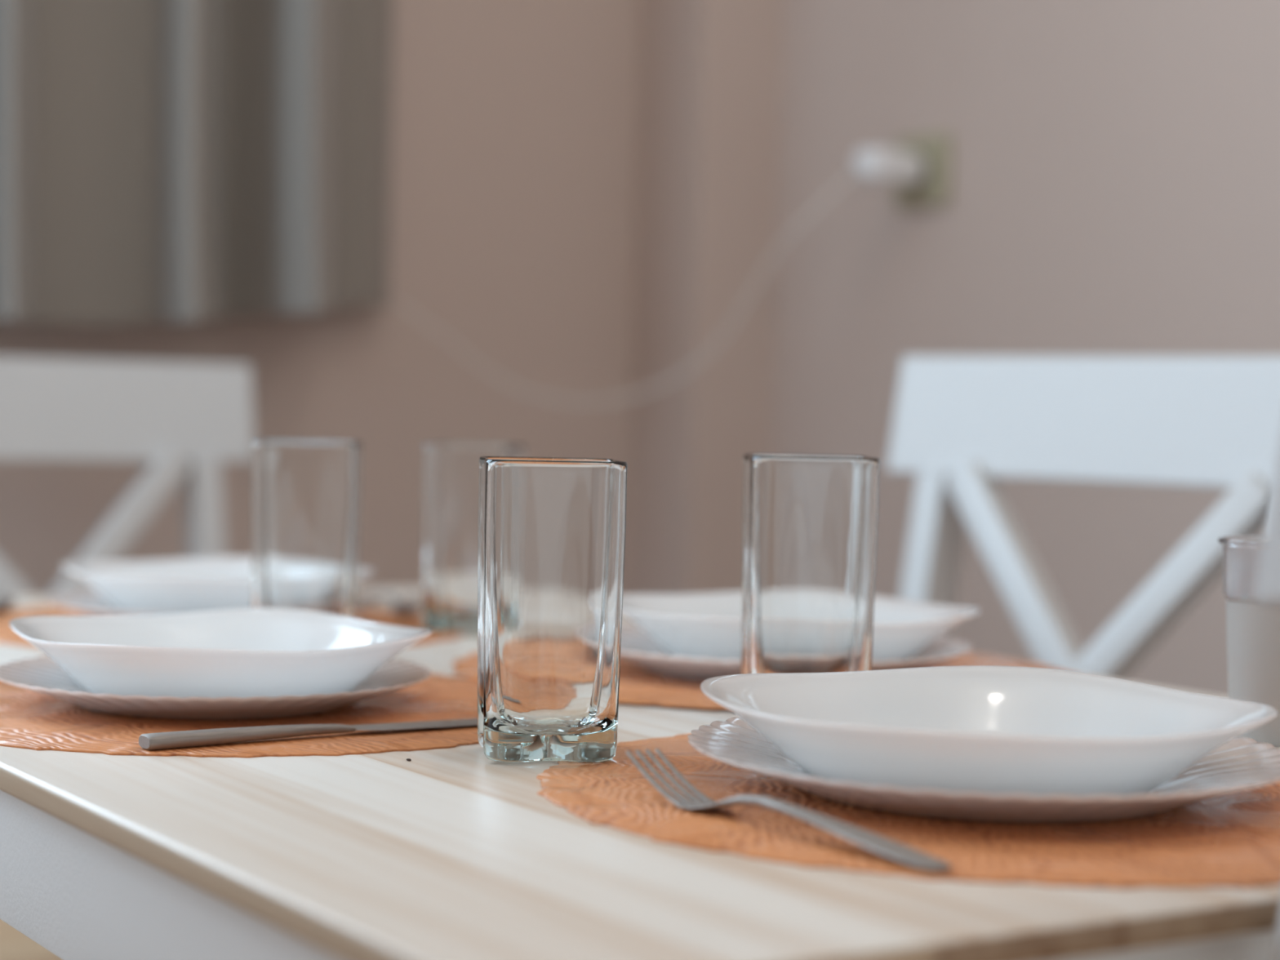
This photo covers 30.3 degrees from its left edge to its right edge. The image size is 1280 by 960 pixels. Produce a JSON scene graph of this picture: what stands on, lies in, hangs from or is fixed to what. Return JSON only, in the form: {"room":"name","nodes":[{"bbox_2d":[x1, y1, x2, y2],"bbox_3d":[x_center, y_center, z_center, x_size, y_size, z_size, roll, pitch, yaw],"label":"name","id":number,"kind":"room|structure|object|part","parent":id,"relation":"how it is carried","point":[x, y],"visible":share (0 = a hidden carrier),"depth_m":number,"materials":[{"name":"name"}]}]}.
{"room":"dining room","nodes":[
{"label":"dining room","id":0,"kind":"room"},
{"bbox_2d":[0,0,640,595],"bbox_3d":[-1.061,-0.464,2.241,2.827,2.550,0.100,0,2,-37],"label":"wall","id":1,"kind":"structure","parent":0,"point":[514,123],"depth_m":2.82,"materials":[{"name":"beige paint"}]},
{"bbox_2d":[0,0,393,326],"bbox_3d":[-0.503,-0.826,2.406,0.733,1.336,0.190,0,2,-39],"label":"curtain","id":2,"kind":"object","parent":1,"relation":"hanging from","point":[162,161],"visible":1,"depth_m":2.48,"materials":[{"name":"beige fabric"}]},
{"bbox_2d":[627,0,782,593],"bbox_3d":[0.086,-0.461,2.961,0.127,2.550,0.125,0,2,-37],"label":"pillar","id":3,"kind":"structure","parent":1,"relation":"attached to","point":[710,70],"depth_m":2.92,"materials":[{"name":"beige paint"}]},
{"bbox_2d":[771,0,1279,696],"bbox_3d":[1.316,-0.387,1.510,0.100,2.550,3.925,0,2,-37],"label":"wall","id":4,"kind":"structure","parent":0,"point":[1115,171],"depth_m":2.60,"materials":[{"name":"beige paint"}]},
{"bbox_2d":[395,147,924,404],"bbox_3d":[0.025,-0.234,2.691,0.601,0.299,0.092,1,2,-5],"label":"power cord","id":5,"kind":"object","parent":4,"relation":"attached to","point":[882,166],"visible":1,"depth_m":2.69,"materials":[{"name":"white plastic"}]},
{"bbox_2d":[893,133,951,208],"bbox_3d":[0.326,-0.357,2.736,0.014,0.082,0.086,0,2,-37],"label":"wall socket","id":6,"kind":"object","parent":4,"relation":"attached to","point":[934,189],"visible":0.83,"depth_m":2.72,"materials":[{"name":"beige plastic"}]},
{"bbox_3d":[0.095,0.932,0.840,4.977,0.100,5.090,1,2,0],"label":"floor","id":7,"kind":"structure","parent":0,"visible":0},
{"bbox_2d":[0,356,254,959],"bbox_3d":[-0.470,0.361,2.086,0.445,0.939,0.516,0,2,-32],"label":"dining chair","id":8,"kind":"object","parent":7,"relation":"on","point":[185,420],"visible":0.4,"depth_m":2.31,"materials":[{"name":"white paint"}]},
{"bbox_3d":[-0.440,0.387,2.038,0.415,0.020,0.400,0,2,-32],"label":"seat","id":9,"kind":"part","parent":8,"relation":"part of","materials":[{"name":"brown wood"}]},
{"bbox_3d":[-0.585,-0.068,2.272,0.445,0.099,0.045,0,2,-32],"label":"rail","id":10,"kind":"part","parent":8,"relation":"part of","materials":[{"name":"white paint"}]},
{"bbox_3d":[-0.430,0.402,2.343,0.035,0.841,0.109,0,2,-32],"label":"post","id":11,"kind":"part","parent":8,"relation":"part of","materials":[{"name":"white paint"}]},
{"bbox_2d":[0,586,1279,959],"bbox_3d":[-0.081,0.487,1.336,0.690,0.750,1.235,0,2,-32],"label":"dining table","id":12,"kind":"object","parent":7,"relation":"on","point":[455,853],"visible":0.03,"depth_m":0.80,"materials":[{"name":"brown wood"}]},
{"bbox_2d":[0,605,467,646],"bbox_3d":[-0.290,0.098,1.599,0.353,0.001,0.353,0,2,-30],"label":"place mat","id":13,"kind":"object","parent":12,"relation":"on","point":[7,636],"visible":0.09,"depth_m":1.64,"materials":[{"name":"orange fabric"}]},
{"bbox_2d":[0,595,14,609],"bbox_3d":[-0.448,0.090,1.607,0.015,0.007,0.194,1,2,-6],"label":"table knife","id":14,"kind":"object","parent":13,"relation":"on","point":[5,601],"visible":1,"depth_m":1.68,"materials":[{"name":"silver metal"}]},
{"bbox_2d":[47,590,381,616],"bbox_3d":[-0.287,0.089,1.601,0.222,0.017,0.222,0,2,-29],"label":"dinner plate","id":15,"kind":"object","parent":13,"relation":"on","point":[88,602],"visible":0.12,"depth_m":1.59,"materials":[{"name":"white ceramic"}]},
{"bbox_2d":[60,555,375,613],"bbox_3d":[-0.286,0.076,1.603,0.197,0.035,0.197,0,2,-43],"label":"bowl","id":16,"kind":"object","parent":15,"relation":"on","point":[176,585],"visible":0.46,"depth_m":1.54,"materials":[{"name":"white ceramic"}]},
{"bbox_2d":[364,594,422,613],"bbox_3d":[-0.186,0.086,1.748,0.018,0.017,0.180,1,2,-19],"label":"fork","id":17,"kind":"object","parent":13,"relation":"on","point":[398,606],"visible":0.89,"depth_m":1.70,"materials":[{"name":"silver metal"}]},
{"bbox_3d":[-0.194,0.088,1.774,0.014,0.011,0.126,1,2,-18],"label":"handle","id":18,"kind":"part","parent":17,"relation":"part of","materials":[{"name":"silver metal"}]},
{"bbox_2d":[422,443,525,635],"bbox_3d":[-0.113,0.039,1.602,0.060,0.127,0.060,2,2,12],"label":"glass tumbler","id":19,"kind":"object","parent":13,"relation":"on","point":[451,473],"visible":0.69,"depth_m":1.58,"materials":[{"name":"clear glass"}]},
{"bbox_2d":[0,673,479,757],"bbox_3d":[-0.201,0.113,1.187,0.345,0.001,0.345,0,2,-40],"label":"place mat","id":20,"kind":"object","parent":12,"relation":"on","point":[29,719],"visible":0.35,"depth_m":1.10,"materials":[{"name":"orange fabric"}]},
{"bbox_2d":[0,655,431,719],"bbox_3d":[-0.214,0.104,1.191,0.217,0.016,0.217,1,2,-17],"label":"dinner plate","id":21,"kind":"object","parent":20,"relation":"on","point":[40,674],"visible":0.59,"depth_m":1.12,"materials":[{"name":"white ceramic"}]},
{"bbox_2d":[8,607,432,697],"bbox_3d":[-0.209,0.091,1.177,0.195,0.037,0.195,0,2,-37],"label":"bowl","id":22,"kind":"object","parent":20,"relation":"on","point":[254,651],"visible":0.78,"depth_m":1.14,"materials":[{"name":"white ceramic"}]},
{"bbox_2d":[138,718,477,750],"bbox_3d":[-0.137,0.114,1.082,0.194,0.007,0.015,0,2,-37],"label":"table knife","id":23,"kind":"object","parent":20,"relation":"on","point":[171,740],"visible":0.87,"depth_m":1.05,"materials":[{"name":"silver metal"}]},
{"bbox_3d":[-0.174,0.114,1.056,0.103,0.007,0.013,0,2,-37],"label":"handle","id":24,"kind":"part","parent":23,"relation":"part of","materials":[{"name":"silver metal"}]},
{"bbox_3d":[-0.097,0.115,1.112,0.094,0.003,0.015,0,2,-37],"label":"blade","id":25,"kind":"part","parent":23,"relation":"part of","materials":[{"name":"silver metal"}]},
{"bbox_2d":[251,439,362,617],"bbox_3d":[-0.200,0.042,1.412,0.062,0.130,0.062,1,2,-2],"label":"glass tumbler","id":26,"kind":"object","parent":12,"relation":"on","point":[306,495],"visible":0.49,"depth_m":1.38,"materials":[{"name":"clear glass"}]},
{"bbox_2d":[477,456,627,762],"bbox_3d":[-0.040,0.056,1.039,0.062,0.130,0.062,1,2,-8],"label":"glass tumbler","id":27,"kind":"object","parent":12,"relation":"on","point":[552,531],"visible":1,"depth_m":1.01,"materials":[{"name":"clear glass"}]},
{"bbox_2d":[452,652,1063,709],"bbox_3d":[0.075,0.112,1.388,0.371,0.001,0.371,2,2,10],"label":"place mat","id":28,"kind":"object","parent":12,"relation":"on","point":[638,685],"visible":0.17,"depth_m":1.31,"materials":[{"name":"orange fabric"}]},
{"bbox_2d":[620,623,973,679],"bbox_3d":[0.077,0.102,1.386,0.235,0.018,0.235,1,2,-6],"label":"dinner plate","id":29,"kind":"object","parent":28,"relation":"on","point":[639,648],"visible":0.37,"depth_m":1.32,"materials":[{"name":"white ceramic"}]},
{"bbox_2d":[622,591,979,662],"bbox_3d":[0.087,0.090,1.383,0.206,0.036,0.206,0,2,-33],"label":"bowl","id":30,"kind":"object","parent":29,"relation":"on","point":[703,624],"visible":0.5,"depth_m":1.34,"materials":[{"name":"white ceramic"}]},
{"bbox_2d":[741,453,879,674],"bbox_3d":[0.083,0.054,1.167,0.063,0.133,0.063,1,2,-3],"label":"glass tumbler","id":31,"kind":"object","parent":12,"relation":"on","point":[810,522],"visible":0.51,"depth_m":1.14,"materials":[{"name":"clear glass"}]},
{"bbox_2d":[536,733,1279,888],"bbox_3d":[0.152,0.128,0.972,0.389,0.001,0.389,1,2,0],"label":"place mat","id":32,"kind":"object","parent":12,"relation":"on","point":[1233,840],"visible":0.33,"depth_m":0.87,"materials":[{"name":"orange fabric"}]},
{"bbox_2d":[625,748,951,871],"bbox_3d":[0.051,0.119,0.864,0.018,0.017,0.180,0,2,-34],"label":"fork","id":33,"kind":"object","parent":32,"relation":"on","point":[902,853],"visible":1,"depth_m":0.86,"materials":[{"name":"silver metal"}]},
{"bbox_3d":[0.066,0.123,0.842,0.014,0.011,0.126,0,2,-34],"label":"handle","id":34,"kind":"part","parent":33,"relation":"part of","materials":[{"name":"silver metal"}]},
{"bbox_2d":[687,716,1279,823],"bbox_3d":[0.143,0.118,0.968,0.247,0.019,0.247,1,2,0],"label":"dinner plate","id":35,"kind":"object","parent":32,"relation":"on","point":[1242,764],"visible":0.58,"depth_m":0.89,"materials":[{"name":"white ceramic"}]},
{"bbox_2d":[700,665,1277,795],"bbox_3d":[0.138,0.105,0.954,0.214,0.037,0.214,0,2,-28],"label":"bowl","id":36,"kind":"object","parent":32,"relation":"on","point":[988,729],"visible":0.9,"depth_m":0.97,"materials":[{"name":"white ceramic"}]},
{"bbox_2d":[1217,535,1279,747],"bbox_3d":[0.315,0.078,1.143,0.072,0.098,0.072,1,2,0],"label":"drinking glass","id":37,"kind":"object","parent":12,"relation":"on","point":[1252,626],"visible":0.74,"depth_m":1.12,"materials":[{"name":"white"}]},
{"bbox_2d":[886,355,1279,679],"bbox_3d":[0.193,0.380,1.719,0.524,0.954,0.452,0,2,-42],"label":"dining chair","id":38,"kind":"object","parent":7,"relation":"on","point":[961,424],"visible":0.59,"depth_m":1.88,"materials":[{"name":"white paint"}]},
{"bbox_3d":[0.223,0.421,1.981,0.110,0.854,0.035,0,2,-42],"label":"post","id":39,"kind":"part","parent":38,"relation":"part of","materials":[{"name":"white paint"}]},
{"bbox_3d":[0.380,-0.048,1.866,0.046,0.100,0.452,0,2,-42],"label":"rail","id":40,"kind":"part","parent":38,"relation":"part of","materials":[{"name":"white paint"}]},
{"bbox_2d":[1255,451,1279,959],"bbox_3d":[0.252,0.405,1.023,0.450,0.951,0.522,0,2,-32],"label":"dining chair","id":41,"kind":"object","parent":7,"relation":"on","point":[1268,591],"visible":1,"depth_m":0.70,"materials":[{"name":"white paint"}]},
{"bbox_3d":[0.388,-0.011,0.808,0.450,0.100,0.046,0,2,-32],"label":"rail","id":42,"kind":"part","parent":41,"relation":"part of","materials":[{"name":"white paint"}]},
{"bbox_3d":[0.210,0.461,0.766,0.035,0.851,0.110,0,2,-32],"label":"post","id":43,"kind":"part","parent":41,"relation":"part of","materials":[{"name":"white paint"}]}
]}

